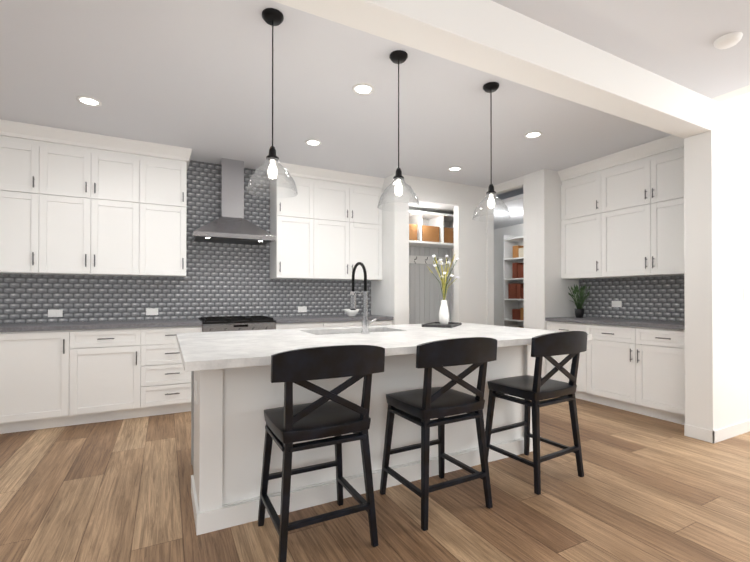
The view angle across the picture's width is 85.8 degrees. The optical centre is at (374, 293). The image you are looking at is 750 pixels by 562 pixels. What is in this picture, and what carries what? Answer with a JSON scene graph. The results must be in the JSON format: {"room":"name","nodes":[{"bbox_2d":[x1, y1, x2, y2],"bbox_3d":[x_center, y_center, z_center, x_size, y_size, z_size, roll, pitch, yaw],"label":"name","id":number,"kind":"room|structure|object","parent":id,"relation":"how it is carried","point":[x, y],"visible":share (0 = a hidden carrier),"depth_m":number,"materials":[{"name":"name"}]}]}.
{"room":"kitchen","nodes":[
{"label":"kitchen","id":0,"kind":"room"},
{"bbox_2d":[0,0,670,201],"bbox_3d":[-2.064,-1.608,4.115,9.720,0.120,5.480,0,0,-27],"label":"ceiling","id":1,"kind":"structure","parent":0,"point":[195,76],"depth_m":3.19,"materials":[{"name":"white paint"}]},
{"bbox_2d":[76,96,101,106],"bbox_3d":[-2.306,-1.548,3.257,0.169,0.007,0.169,0,0,39],"label":"recessed light","id":2,"kind":"object","parent":1,"relation":"in","point":[86,100],"depth_m":3.25,"materials":[{"name":"white plastic"}]},
{"bbox_2d":[247,8,297,197],"bbox_3d":[-0.573,-1.061,2.260,0.276,0.994,0.276,0,0,-27],"label":"pendant light","id":3,"kind":"object","parent":1,"relation":"hanging from","point":[272,17],"visible":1,"depth_m":2.24,"materials":[{"name":"clear glass"}]},
{"bbox_2d":[305,139,321,145],"bbox_3d":[-0.633,-1.543,4.137,0.169,0.007,0.169,0,0,39],"label":"recessed light","id":4,"kind":"object","parent":1,"relation":"in","point":[312,142],"depth_m":4.13,"materials":[{"name":"white plastic"}]},
{"bbox_2d":[352,83,373,94],"bbox_3d":[-0.089,-1.549,3.067,0.169,0.007,0.169,0,0,24],"label":"recessed light","id":5,"kind":"object","parent":1,"relation":"in","point":[363,89],"depth_m":3.06,"materials":[{"name":"white plastic"}]},
{"bbox_2d":[378,50,419,210],"bbox_3d":[0.154,-1.059,2.638,0.276,0.994,0.276,0,0,-27],"label":"pendant light","id":6,"kind":"object","parent":1,"relation":"hanging from","point":[398,57],"visible":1,"depth_m":2.62,"materials":[{"name":"clear glass"}]},
{"bbox_2d":[448,166,461,170],"bbox_3d":[0.986,-1.538,4.989,0.169,0.007,0.169,0,0,-36],"label":"recessed light","id":7,"kind":"object","parent":1,"relation":"in","point":[456,168],"depth_m":4.97,"materials":[{"name":"white plastic"}]},
{"bbox_2d":[271,0,710,138],"bbox_3d":[-1.181,-1.534,1.373,8.760,0.380,0.200,0,0,-27],"label":"beam","id":8,"kind":"structure","parent":1,"relation":"attached to","point":[494,38],"depth_m":2.38,"materials":[{"name":"white paint"}]},
{"bbox_2d":[472,82,510,220],"bbox_3d":[0.869,-1.056,3.021,0.276,0.994,0.276,0,0,-27],"label":"pendant light","id":9,"kind":"object","parent":1,"relation":"hanging from","point":[490,87],"visible":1,"depth_m":3.01,"materials":[{"name":"clear glass"}]},
{"bbox_2d":[524,131,542,138],"bbox_3d":[1.544,-1.544,3.937,0.169,0.007,0.169,0,0,39],"label":"recessed light","id":10,"kind":"object","parent":1,"relation":"in","point":[534,134],"depth_m":3.92,"materials":[{"name":"white plastic"}]},
{"bbox_2d":[0,397,749,561],"bbox_3d":[0.801,1.236,2.138,13.000,0.050,11.500,0,0,-27],"label":"floor","id":11,"kind":"structure","parent":0,"point":[645,488],"depth_m":2.29,"materials":[{"name":"brown wood"}]},
{"bbox_2d":[0,319,201,433],"bbox_3d":[-2.975,0.756,3.866,2.387,0.930,0.651,0,0,-27],"label":"base cabinet","id":12,"kind":"object","parent":11,"relation":"on","point":[56,374],"visible":0.83,"depth_m":3.74,"materials":[{"name":"white painted wood"},{"name":"nickel"}]},
{"bbox_2d":[198,315,275,331],"bbox_3d":[-1.565,0.748,4.561,0.750,0.955,0.710,0,0,-27],"label":"range","id":13,"kind":"object","parent":11,"relation":"on","point":[228,323],"visible":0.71,"depth_m":4.33,"materials":[{"name":"silver metal"}]},
{"bbox_2d":[257,345,384,561],"bbox_3d":[-0.285,0.722,1.999,0.540,0.979,0.519,0,0,-27],"label":"counter stool","id":14,"kind":"object","parent":11,"relation":"on","point":[289,423],"visible":1,"depth_m":1.85,"materials":[{"name":"black wood"}]},
{"bbox_2d":[273,315,392,328],"bbox_3d":[-0.577,0.763,5.111,1.505,0.930,0.651,0,0,-27],"label":"base cabinet","id":15,"kind":"object","parent":11,"relation":"on","point":[294,322],"visible":0.08,"depth_m":4.84,"materials":[{"name":"white"}]},
{"bbox_2d":[344,309,358,315],"bbox_3d":[-0.306,0.251,5.253,0.210,0.093,0.210,0,0,-27],"label":"bowl","id":16,"kind":"object","parent":15,"relation":"on","point":[348,312],"visible":0.94,"depth_m":5.18,"materials":[{"name":"white ceramic"}]},
{"bbox_2d":[191,330,535,534],"bbox_3d":[-0.026,0.771,3.019,2.458,0.890,0.979,0,0,-27],"label":"kitchen island","id":17,"kind":"object","parent":11,"relation":"on","point":[235,392],"depth_m":2.33,"materials":[{"name":"white wood"}]},
{"bbox_2d":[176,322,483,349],"bbox_3d":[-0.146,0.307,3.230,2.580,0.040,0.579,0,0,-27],"label":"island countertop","id":18,"kind":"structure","parent":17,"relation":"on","point":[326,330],"depth_m":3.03,"materials":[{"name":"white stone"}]},
{"bbox_2d":[350,262,376,333],"bbox_3d":[-0.090,0.028,2.968,0.120,0.516,0.266,0,0,-27],"label":"faucet","id":19,"kind":"object","parent":18,"relation":"on","point":[365,320],"visible":1,"depth_m":2.86,"materials":[{"name":"silver metal"}]},
{"bbox_2d":[422,322,461,327],"bbox_3d":[0.596,0.278,3.581,0.260,0.022,0.380,0,0,25],"label":"tray","id":20,"kind":"object","parent":18,"relation":"on","point":[439,325],"visible":0.94,"depth_m":3.46,"materials":[{"name":"grey"}]},
{"bbox_2d":[427,255,459,324],"bbox_3d":[0.622,-0.043,3.624,0.292,0.640,0.259,0,0,-27],"label":"vase","id":21,"kind":"object","parent":20,"relation":"on","point":[443,315],"visible":1,"depth_m":3.57,"materials":[{"name":"white ceramic"}]},
{"bbox_2d":[180,326,591,373],"bbox_3d":[0.182,0.303,2.599,2.580,0.040,0.840,0,0,-27],"label":"island countertop","id":22,"kind":"structure","parent":17,"relation":"on","point":[201,353],"depth_m":2.31,"materials":[{"name":"white stone"}]},
{"bbox_2d":[409,210,453,323],"bbox_3d":[0.779,0.014,6.127,1.230,2.440,0.408,0,0,-27],"label":"locker","id":23,"kind":"object","parent":11,"relation":"on","point":[435,233],"visible":0.38,"depth_m":6.17,"materials":[{"name":"grey wood"}]},
{"bbox_2d":[380,337,496,530],"bbox_3d":[0.364,0.724,2.345,0.541,0.979,0.525,0,0,-27],"label":"counter stool","id":24,"kind":"object","parent":11,"relation":"on","point":[424,405],"visible":1,"depth_m":2.20,"materials":[{"name":"black wood"}]},
{"bbox_2d":[503,235,523,327],"bbox_3d":[2.647,0.090,7.103,0.350,2.300,0.700,0,0,-27],"label":"pantry shelving","id":25,"kind":"object","parent":11,"relation":"on","point":[513,288],"visible":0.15,"depth_m":7.32,"materials":[{"name":"white wood"}]},
{"bbox_2d":[485,331,587,494],"bbox_3d":[1.087,0.726,2.731,0.541,0.979,0.535,0,0,-27],"label":"counter stool","id":26,"kind":"object","parent":11,"relation":"on","point":[534,390],"visible":0.98,"depth_m":2.59,"materials":[{"name":"black wood"}]},
{"bbox_2d":[545,320,580,398],"bbox_3d":[2.528,0.782,4.866,0.618,0.890,0.590,0,0,-27],"label":"base cabinet","id":27,"kind":"object","parent":11,"relation":"on","point":[554,325],"depth_m":4.77,"materials":[{"name":"white wood"}]},
{"bbox_2d":[581,324,684,424],"bbox_3d":[2.869,0.778,4.210,0.618,0.890,1.123,0,0,-27],"label":"base cabinet","id":28,"kind":"object","parent":11,"relation":"on","point":[635,365],"depth_m":4.04,"materials":[{"name":"white wood"}]},
{"bbox_2d":[545,316,684,331],"bbox_3d":[2.750,0.314,4.417,0.642,0.040,1.596,0,0,-27],"label":"countertop","id":29,"kind":"structure","parent":28,"relation":"on","point":[564,320],"depth_m":4.20,"materials":[{"name":"grey stone"}]},
{"bbox_2d":[568,284,591,317],"bbox_3d":[2.511,0.088,4.954,0.297,0.416,0.337,0,0,-27],"label":"potted plant","id":30,"kind":"object","parent":29,"relation":"on","point":[579,310],"visible":1,"depth_m":4.91,"materials":[{"name":"green plant"}]},
{"bbox_2d":[371,176,389,315],"bbox_3d":[0.121,-0.154,5.540,0.120,2.770,0.550,0,0,-27],"label":"wall","id":31,"kind":"structure","parent":0,"point":[380,297],"depth_m":5.40,"materials":[{"name":"white paint"}]},
{"bbox_2d":[390,173,486,324],"bbox_3d":[0.724,-0.152,5.931,1.550,2.770,0.952,0,0,-27],"label":"wall","id":32,"kind":"structure","parent":0,"point":[460,202],"depth_m":5.71,"materials":[{"name":"white paint"}]},
{"bbox_2d":[451,172,536,328],"bbox_3d":[2.152,-0.147,6.769,1.782,2.770,2.880,0,0,-27],"label":"wall","id":33,"kind":"structure","parent":0,"point":[521,221],"depth_m":5.87,"materials":[{"name":"white paint"}]},
{"bbox_2d":[536,169,578,377],"bbox_3d":[2.849,-0.155,5.441,1.770,2.770,0.120,0,0,-27],"label":"wall","id":34,"kind":"structure","parent":0,"point":[554,297],"depth_m":5.05,"materials":[{"name":"white paint"}]},
{"bbox_2d":[491,0,749,102],"bbox_3d":[0.284,-2.815,-1.278,8.910,2.390,5.870,0,0,-27],"label":"ceiling","id":35,"kind":"structure","parent":0,"point":[672,40],"depth_m":2.47,"materials":[{"name":"white paint"}]},
{"bbox_2d":[713,32,742,48],"bbox_3d":[2.216,-1.579,2.534,0.140,0.034,0.140,0,0,-27],"label":"smoke detector","id":36,"kind":"object","parent":35,"relation":"attached to","point":[728,40],"visible":1,"depth_m":2.50,"materials":[{"name":"white plastic"}]},
{"bbox_2d":[684,93,749,442],"bbox_3d":[3.156,-1.381,3.617,1.032,5.200,0.212,0,0,-27],"label":"wall","id":37,"kind":"structure","parent":0,"point":[717,263],"depth_m":3.41,"materials":[{"name":"white paint"}]},
{"bbox_3d":[3.090,-0.160,4.597,0.120,2.770,1.599,0,0,-27],"label":"wall","id":38,"kind":"structure","parent":0,"visible":0},
{"bbox_2d":[557,160,592,278],"bbox_3d":[2.646,-0.862,4.937,0.344,1.360,0.590,0,0,-27],"label":"upper cabinet","id":39,"kind":"object","parent":38,"relation":"attached to","point":[577,182],"depth_m":4.92,"materials":[{"name":"white wood"}]},
{"bbox_2d":[579,276,684,320],"bbox_3d":[3.034,0.055,4.566,0.006,0.478,1.598,0,0,-27],"label":"backsplash","id":40,"kind":"structure","parent":38,"relation":"attached to","point":[655,298],"depth_m":4.62,"materials":[{"name":"tile"}]},
{"bbox_2d":[612,301,621,306],"bbox_3d":[2.889,0.127,4.829,0.007,0.075,0.118,0,0,-27],"label":"outlet","id":41,"kind":"object","parent":40,"relation":"attached to","point":[616,303],"visible":0.38,"depth_m":4.81,"materials":[{"name":"white plastic"}]},
{"bbox_2d":[593,135,683,278],"bbox_3d":[2.987,-0.866,4.281,0.344,1.360,1.123,0,0,-27],"label":"upper cabinet","id":42,"kind":"object","parent":38,"relation":"attached to","point":[622,214],"depth_m":4.27,"materials":[{"name":"white wood"}]},
{"bbox_3d":[-3.317,-0.163,4.132,7.520,2.770,0.120,0,0,-27],"label":"wall","id":43,"kind":"structure","parent":0,"visible":0},
{"bbox_2d":[0,119,191,276],"bbox_3d":[-3.001,-0.868,3.995,2.149,1.360,0.408,0,0,-27],"label":"upper cabinet","id":44,"kind":"object","parent":43,"relation":"attached to","point":[72,202],"visible":1,"depth_m":3.94,"materials":[{"name":"white wood"}]},
{"bbox_2d":[0,160,370,322],"bbox_3d":[-2.121,-0.624,4.684,4.649,1.838,0.006,0,0,-27],"label":"backsplash","id":45,"kind":"structure","parent":43,"relation":"attached to","point":[224,279],"depth_m":4.73,"materials":[{"name":"tile"}]},
{"bbox_2d":[48,310,62,316],"bbox_3d":[-3.240,0.202,4.091,0.118,0.075,0.007,0,0,-27],"label":"outlet","id":46,"kind":"object","parent":45,"relation":"attached to","point":[59,313],"depth_m":4.09,"materials":[{"name":"white plastic"}]},
{"bbox_2d":[146,308,157,314],"bbox_3d":[-2.477,0.205,4.487,0.118,0.075,0.007,0,0,-27],"label":"outlet","id":47,"kind":"object","parent":45,"relation":"attached to","point":[149,311],"depth_m":4.48,"materials":[{"name":"white plastic"}]},
{"bbox_2d":[298,306,306,311],"bbox_3d":[-0.950,0.209,5.280,0.118,0.075,0.007,0,0,-27],"label":"outlet","id":48,"kind":"object","parent":45,"relation":"attached to","point":[300,309],"depth_m":5.28,"materials":[{"name":"white plastic"}]},
{"bbox_2d":[191,158,274,244],"bbox_3d":[-1.639,-1.071,4.656,0.855,0.945,0.494,0,0,-27],"label":"range hood","id":49,"kind":"object","parent":43,"relation":"attached to","point":[231,225],"visible":1,"depth_m":4.62,"materials":[{"name":"silver metal"}]},
{"bbox_2d":[266,162,384,280],"bbox_3d":[-0.619,-0.861,5.232,1.478,1.360,0.408,0,0,-27],"label":"upper cabinet","id":50,"kind":"object","parent":43,"relation":"attached to","point":[325,224],"visible":0.92,"depth_m":5.08,"materials":[{"name":"white wood"}]}
]}

